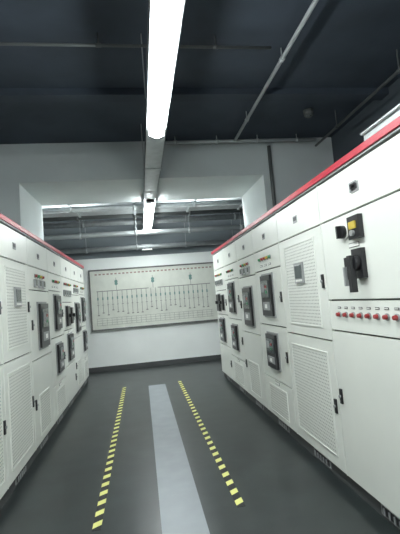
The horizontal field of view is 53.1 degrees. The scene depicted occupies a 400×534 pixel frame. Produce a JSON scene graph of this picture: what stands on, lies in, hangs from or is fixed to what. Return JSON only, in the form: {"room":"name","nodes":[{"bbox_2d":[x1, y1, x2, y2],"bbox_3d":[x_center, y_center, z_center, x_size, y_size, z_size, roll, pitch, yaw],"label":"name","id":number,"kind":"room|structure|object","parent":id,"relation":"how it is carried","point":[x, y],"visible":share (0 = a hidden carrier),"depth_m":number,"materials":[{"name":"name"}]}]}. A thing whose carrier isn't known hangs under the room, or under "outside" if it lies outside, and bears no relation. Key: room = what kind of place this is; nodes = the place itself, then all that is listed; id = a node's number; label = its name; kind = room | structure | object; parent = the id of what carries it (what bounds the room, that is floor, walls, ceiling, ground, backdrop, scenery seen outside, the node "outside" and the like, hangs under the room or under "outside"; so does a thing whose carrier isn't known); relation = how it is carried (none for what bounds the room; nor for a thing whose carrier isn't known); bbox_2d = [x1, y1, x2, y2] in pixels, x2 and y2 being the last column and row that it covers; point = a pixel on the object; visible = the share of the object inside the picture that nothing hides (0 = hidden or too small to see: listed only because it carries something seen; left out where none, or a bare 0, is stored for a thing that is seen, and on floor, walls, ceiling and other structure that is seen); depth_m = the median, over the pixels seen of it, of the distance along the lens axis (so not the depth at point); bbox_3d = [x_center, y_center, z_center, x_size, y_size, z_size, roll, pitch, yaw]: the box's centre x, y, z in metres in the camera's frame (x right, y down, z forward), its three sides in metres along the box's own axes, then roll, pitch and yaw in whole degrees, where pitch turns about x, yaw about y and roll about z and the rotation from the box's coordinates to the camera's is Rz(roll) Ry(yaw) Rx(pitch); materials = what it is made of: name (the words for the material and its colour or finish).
{"room":"electrical room","nodes":[
{"label":"electrical room","id":0,"kind":"room"},
{"bbox_2d":[43,212,243,367],"bbox_3d":[-1.344,0.455,8.945,5.800,3.700,0.100,-4,-4,-9],"label":"wall","id":1,"kind":"structure","parent":0,"point":[196,339],"depth_m":8.90,"materials":[{"name":"white paint"}]},
{"bbox_2d":[88,262,217,331],"bbox_3d":[-1.000,0.640,8.902,2.820,1.330,0.049,-4,-4,-9],"label":"board","id":2,"kind":"object","parent":1,"relation":"attached to","point":[147,296],"visible":0.99,"depth_m":8.89,"materials":[{"name":"white plastic"}]},
{"bbox_2d":[89,354,220,372],"bbox_3d":[-1.197,2.139,8.757,5.600,0.100,0.015,-4,-4,-9],"label":"baseboard","id":3,"kind":"structure","parent":1,"relation":"attached to","point":[212,357],"depth_m":8.78,"materials":[{"name":"metal"}]},
{"bbox_2d":[0,137,333,240],"bbox_3d":[-0.858,0.159,5.654,5.600,3.500,1.180,-4,-4,-9],"label":"wall","id":4,"kind":"structure","parent":0,"point":[32,176],"depth_m":5.37,"materials":[{"name":"paint"}]},
{"bbox_2d":[267,145,275,206],"bbox_3d":[0.982,-1.069,5.396,0.048,1.160,0.048,-4,-4,-9],"label":"conduit","id":5,"kind":"object","parent":4,"relation":"attached to","point":[268,146],"visible":0.66,"depth_m":5.39,"materials":[{"name":"black metal"}]},
{"bbox_2d":[0,0,399,143],"bbox_3d":[-0.669,-1.835,3.517,5.600,0.100,11.200,-4,-4,-9],"label":"ceiling","id":6,"kind":"structure","parent":0,"point":[342,43],"depth_m":3.56,"materials":[{"name":"paint"}]},
{"bbox_2d":[0,33,270,48],"bbox_3d":[-1.243,-1.718,3.016,3.700,0.116,0.031,-4,-4,-9],"label":"conduit","id":7,"kind":"object","parent":6,"relation":"hanging from","point":[98,45],"depth_m":3.09,"materials":[{"name":"grey metal"}]},
{"bbox_2d":[42,199,241,212],"bbox_3d":[-1.173,-1.240,7.063,5.400,0.452,0.104,-4,-4,-9],"label":"pipe","id":8,"kind":"object","parent":6,"relation":"hanging from","point":[194,203],"visible":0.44,"depth_m":7.02,"materials":[{"name":"metal"}]},
{"bbox_2d":[42,197,242,217],"bbox_3d":[-1.218,-1.218,7.364,5.000,0.440,0.390,-4,-4,-9],"label":"ventilation duct","id":9,"kind":"object","parent":6,"relation":"hanging from","point":[79,214],"visible":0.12,"depth_m":7.30,"materials":[{"name":"metal"}]},
{"bbox_2d":[43,208,242,221],"bbox_3d":[-1.278,-1.167,7.781,5.400,0.467,0.234,-4,-4,-9],"label":"pipe","id":10,"kind":"object","parent":6,"relation":"hanging from","point":[189,213],"visible":0.21,"depth_m":7.71,"materials":[{"name":"grey metal"}]},
{"bbox_2d":[43,213,243,228],"bbox_3d":[-1.381,-1.110,8.472,5.400,0.458,0.156,-4,-4,-9],"label":"pipe","id":11,"kind":"object","parent":6,"relation":"hanging from","point":[234,216],"visible":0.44,"depth_m":8.41,"materials":[{"name":"metal"}]},
{"bbox_2d":[44,212,244,240],"bbox_3d":[-1.303,-0.997,8.016,5.400,0.765,0.130,-4,-4,-9],"label":"pipe","id":12,"kind":"object","parent":6,"relation":"hanging from","point":[189,229],"visible":0.59,"depth_m":7.98,"materials":[{"name":"grey metal"}]},
{"bbox_2d":[59,213,232,253],"bbox_3d":[-1.411,-0.837,8.797,5.400,0.945,0.130,-4,-4,-9],"label":"pipe","id":13,"kind":"object","parent":6,"relation":"hanging from","point":[214,242],"visible":0.5,"depth_m":8.75,"materials":[{"name":"metal"}]},
{"bbox_2d":[140,0,185,229],"bbox_3d":[-0.379,-1.539,3.381,0.220,0.556,10.500,-4,-4,-9],"label":"cable tray","id":14,"kind":"object","parent":6,"relation":"hanging from","point":[154,147],"visible":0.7,"depth_m":3.69,"materials":[{"name":"metal"}]},
{"bbox_2d":[144,219,152,229],"bbox_3d":[-1.018,-0.823,7.860,0.138,0.080,1.200,-4,-4,-9],"label":"fluorescent light fixture","id":15,"kind":"object","parent":14,"relation":"attached to","point":[148,224],"visible":0.58,"depth_m":7.68,"materials":[{"name":"white plastic"}]},
{"bbox_2d":[145,199,154,220],"bbox_3d":[-0.841,-0.931,6.658,0.138,0.080,1.200,-4,-4,-9],"label":"fluorescent light fixture","id":16,"kind":"object","parent":14,"relation":"attached to","point":[149,208],"visible":1,"depth_m":6.44,"materials":[{"name":"white plastic"}]},
{"bbox_2d":[149,0,181,137],"bbox_3d":[-0.215,-1.312,2.420,0.138,0.080,2.440,-4,-4,-9],"label":"fluorescent light fixture","id":17,"kind":"object","parent":14,"relation":"attached to","point":[167,12],"visible":1,"depth_m":2.46,"materials":[{"name":"white plastic"}]},
{"bbox_2d":[0,88,388,102],"bbox_3d":[-0.731,-1.709,3.973,5.600,0.070,0.140,-4,-4,-9],"label":"joist","id":18,"kind":"object","parent":6,"relation":"attached to","point":[7,95],"depth_m":4.03,"materials":[{"name":"black metal"}]},
{"bbox_2d":[234,0,318,140],"bbox_3d":[0.962,-1.994,1.742,0.047,0.123,7.000,-4,-4,-9],"label":"conduit","id":19,"kind":"object","parent":6,"relation":"hanging from","point":[314,2],"depth_m":3.46,"materials":[{"name":"grey metal"}]},
{"bbox_2d":[303,108,312,117],"bbox_3d":[1.278,-1.808,4.715,0.118,0.085,0.118,-4,-4,-9],"label":"smoke detector","id":20,"kind":"object","parent":6,"relation":"attached to","point":[308,112],"visible":1,"depth_m":4.68,"materials":[{"name":"white plastic"}]},
{"bbox_2d":[315,49,399,146],"bbox_3d":[2.050,-2.022,1.905,0.042,0.221,7.000,-4,-4,-9],"label":"conduit","id":21,"kind":"object","parent":6,"relation":"hanging from","point":[397,72],"depth_m":4.19,"materials":[{"name":"grey metal"}]},
{"bbox_2d":[0,359,399,533],"bbox_3d":[-0.376,1.741,3.238,5.600,0.103,11.200,-4,-4,-9],"label":"floor","id":22,"kind":"structure","parent":0,"point":[283,488],"depth_m":3.28,"materials":[{"name":"grey paint"}]},
{"bbox_2d":[0,298,8,509],"bbox_3d":[-1.811,0.654,2.617,0.776,2.200,0.798,-4,-4,-9],"label":"tall cabinet","id":23,"kind":"object","parent":22,"relation":"on","point":[4,486],"visible":1,"depth_m":2.96,"materials":[{"name":"metal"}]},
{"bbox_2d":[0,213,35,502],"bbox_3d":[-1.927,0.725,3.405,0.776,2.200,0.798,-4,-4,-9],"label":"tall cabinet","id":24,"kind":"object","parent":22,"relation":"on","point":[14,291],"visible":0.99,"depth_m":3.39,"materials":[{"name":"metal"}]},
{"bbox_2d":[26,231,54,460],"bbox_3d":[-2.034,0.797,4.220,0.802,2.200,0.848,-4,-4,-9],"label":"tall cabinet","id":25,"kind":"object","parent":22,"relation":"on","point":[44,410],"visible":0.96,"depth_m":4.17,"materials":[{"name":"metal"}]},
{"bbox_2d":[46,244,67,431],"bbox_3d":[-1.937,0.855,5.066,0.362,2.200,0.798,-4,-4,-9],"label":"tall cabinet","id":26,"kind":"object","parent":22,"relation":"on","point":[53,254],"visible":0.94,"depth_m":4.97,"materials":[{"name":"metal"}]},
{"bbox_2d":[60,252,76,412],"bbox_3d":[-2.041,0.925,5.857,0.387,2.200,0.798,-4,-4,-9],"label":"tall cabinet","id":27,"kind":"object","parent":22,"relation":"on","point":[68,316],"visible":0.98,"depth_m":5.76,"materials":[{"name":"metal"}]},
{"bbox_2d":[70,258,83,398],"bbox_3d":[-2.383,1.010,6.585,0.802,2.200,0.748,-4,-4,-9],"label":"tall cabinet","id":28,"kind":"object","parent":22,"relation":"on","point":[73,264],"visible":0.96,"depth_m":6.56,"materials":[{"name":"metal"}]},
{"bbox_2d":[77,263,88,388],"bbox_3d":[-2.489,1.075,7.300,0.802,2.200,0.698,-4,-4,-9],"label":"tall cabinet","id":29,"kind":"object","parent":22,"relation":"on","point":[84,338],"visible":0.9,"depth_m":7.25,"materials":[{"name":"metal"}]},
{"bbox_2d":[92,387,125,530],"bbox_3d":[-0.966,1.848,4.646,0.056,0.003,4.325,-4,-4,-9],"label":"tape","id":30,"kind":"object","parent":22,"relation":"on","point":[97,524],"visible":1,"depth_m":3.33,"materials":[{"name":"yellow plastic"}]},
{"bbox_2d":[178,381,244,506],"bbox_3d":[-0.039,1.784,4.789,0.056,0.003,4.325,-4,-4,-9],"label":"tape","id":31,"kind":"object","parent":22,"relation":"on","point":[232,488],"visible":1,"depth_m":3.50,"materials":[{"name":"yellow plastic"}]},
{"bbox_2d":[211,245,235,385],"bbox_3d":[0.548,0.777,6.668,0.507,2.200,0.878,-4,-4,-9],"label":"tall cabinet","id":32,"kind":"object","parent":22,"relation":"on","point":[218,264],"visible":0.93,"depth_m":6.53,"materials":[{"name":"metal"}]},
{"bbox_2d":[221,237,250,399],"bbox_3d":[0.687,0.699,5.818,0.482,2.200,0.848,-4,-4,-9],"label":"tall cabinet","id":33,"kind":"object","parent":22,"relation":"on","point":[229,249],"visible":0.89,"depth_m":5.68,"materials":[{"name":"metal"}]},
{"bbox_2d":[233,225,270,416],"bbox_3d":[0.808,0.625,4.995,0.482,2.200,0.818,-4,-4,-9],"label":"tall cabinet","id":34,"kind":"object","parent":22,"relation":"on","point":[254,363],"visible":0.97,"depth_m":4.88,"materials":[{"name":"metal"}]},
{"bbox_2d":[249,208,300,443],"bbox_3d":[1.087,0.540,4.196,0.802,2.200,0.848,-4,-4,-9],"label":"tall cabinet","id":35,"kind":"object","parent":22,"relation":"on","point":[275,348],"visible":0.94,"depth_m":4.03,"materials":[{"name":"metal"}]},
{"bbox_2d":[273,179,352,489],"bbox_3d":[1.227,0.461,3.336,0.776,2.200,0.898,-4,-4,-9],"label":"tall cabinet","id":36,"kind":"object","parent":22,"relation":"on","point":[305,292],"visible":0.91,"depth_m":3.18,"materials":[{"name":"metal"}]},
{"bbox_2d":[313,116,399,530],"bbox_3d":[1.335,0.379,2.395,0.837,2.200,0.998,-4,-4,-9],"label":"tall cabinet","id":37,"kind":"object","parent":22,"relation":"on","point":[358,195],"visible":1,"depth_m":2.37,"materials":[{"name":"metal"}]},
{"bbox_3d":[1.645,0.206,0.503,0.776,2.200,0.948,-4,-4,-9],"label":"cabinet","id":38,"kind":"object","parent":22,"relation":"on","visible":0},
{"bbox_2d":[361,103,399,140],"bbox_3d":[1.459,-0.898,1.412,0.510,0.165,2.400,-4,-4,-9],"label":"duct","id":39,"kind":"object","parent":38,"relation":"on","point":[394,113],"visible":0.31,"depth_m":2.35,"materials":[{"name":"metal"}]},
{"bbox_2d":[165,134,315,143],"bbox_3d":[0.490,-1.689,5.278,2.200,0.106,0.052,-4,-4,-9],"label":"conduit","id":40,"kind":"object","parent":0,"point":[296,139],"depth_m":5.27,"materials":[{"name":"grey metal"}]},
{"bbox_2d":[331,78,399,162],"bbox_3d":[2.288,-0.243,3.810,0.100,3.700,11.200,-4,-4,-9],"label":"wall","id":41,"kind":"structure","parent":0,"point":[348,137],"depth_m":4.88,"materials":[{"name":"paint"}]}
]}

